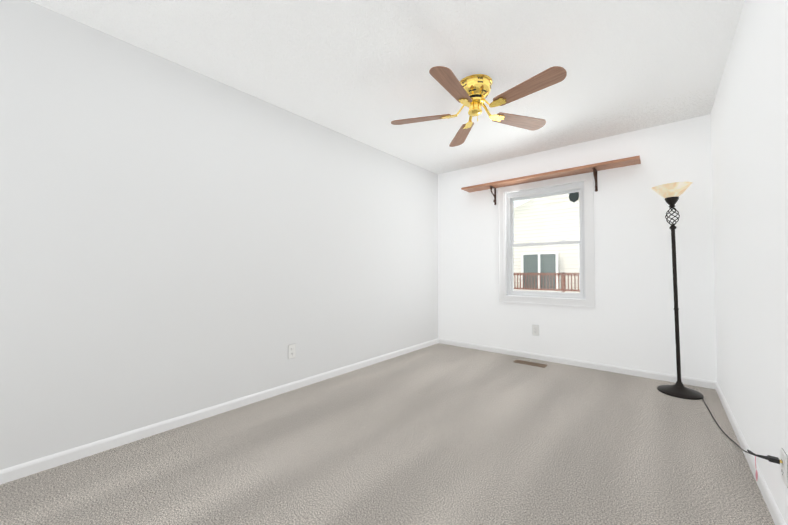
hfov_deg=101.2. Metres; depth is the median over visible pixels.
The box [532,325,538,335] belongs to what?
electrical outlet
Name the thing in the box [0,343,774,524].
floor
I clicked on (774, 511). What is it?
baseboard
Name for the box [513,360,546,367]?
air vent register
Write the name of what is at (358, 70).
ceiling
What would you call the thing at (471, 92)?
ceiling fan
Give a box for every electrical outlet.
[288,344,295,358]
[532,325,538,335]
[780,448,787,487]
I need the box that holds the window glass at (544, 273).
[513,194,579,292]
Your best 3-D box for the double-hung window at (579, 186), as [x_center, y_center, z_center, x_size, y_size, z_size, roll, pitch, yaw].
[1.778,-0.231,3.835,1.044,1.449,0.186,-1,-2,40]
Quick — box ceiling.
[29,0,744,173]
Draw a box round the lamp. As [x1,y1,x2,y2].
[651,182,782,480]
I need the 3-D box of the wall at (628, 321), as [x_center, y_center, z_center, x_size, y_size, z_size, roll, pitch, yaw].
[1.787,-0.084,3.841,2.853,2.440,0.160,-1,-2,40]
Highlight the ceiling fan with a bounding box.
[391,66,566,146]
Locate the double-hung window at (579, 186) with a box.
[498,172,594,307]
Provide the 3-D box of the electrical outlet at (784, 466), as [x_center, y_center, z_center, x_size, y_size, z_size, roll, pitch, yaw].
[1.496,0.786,1.243,0.008,0.122,0.076,-1,-2,40]
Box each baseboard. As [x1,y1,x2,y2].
[0,339,438,484]
[438,338,715,388]
[715,382,785,524]
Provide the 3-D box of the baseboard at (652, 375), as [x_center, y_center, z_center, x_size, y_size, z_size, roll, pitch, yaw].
[1.732,1.101,3.745,2.853,0.066,0.012,-1,-2,40]
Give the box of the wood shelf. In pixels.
[461,155,640,204]
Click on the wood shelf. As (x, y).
(612, 164)
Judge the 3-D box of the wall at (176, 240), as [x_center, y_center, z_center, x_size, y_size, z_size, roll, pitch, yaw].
[-1.008,-0.109,2.835,0.160,2.440,5.281,-1,-2,40]
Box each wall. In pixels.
[0,0,437,469]
[438,114,716,381]
[710,0,787,524]
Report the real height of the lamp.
1.774 m
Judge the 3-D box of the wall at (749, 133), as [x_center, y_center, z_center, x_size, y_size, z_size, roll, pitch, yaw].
[1.309,-0.157,0.910,0.160,2.440,5.281,-1,-2,40]
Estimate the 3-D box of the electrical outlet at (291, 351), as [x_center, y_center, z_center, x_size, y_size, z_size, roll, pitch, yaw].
[-0.889,0.776,2.825,0.008,0.122,0.076,-1,-2,40]
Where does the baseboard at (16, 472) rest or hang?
attached to the wall at (176, 240)

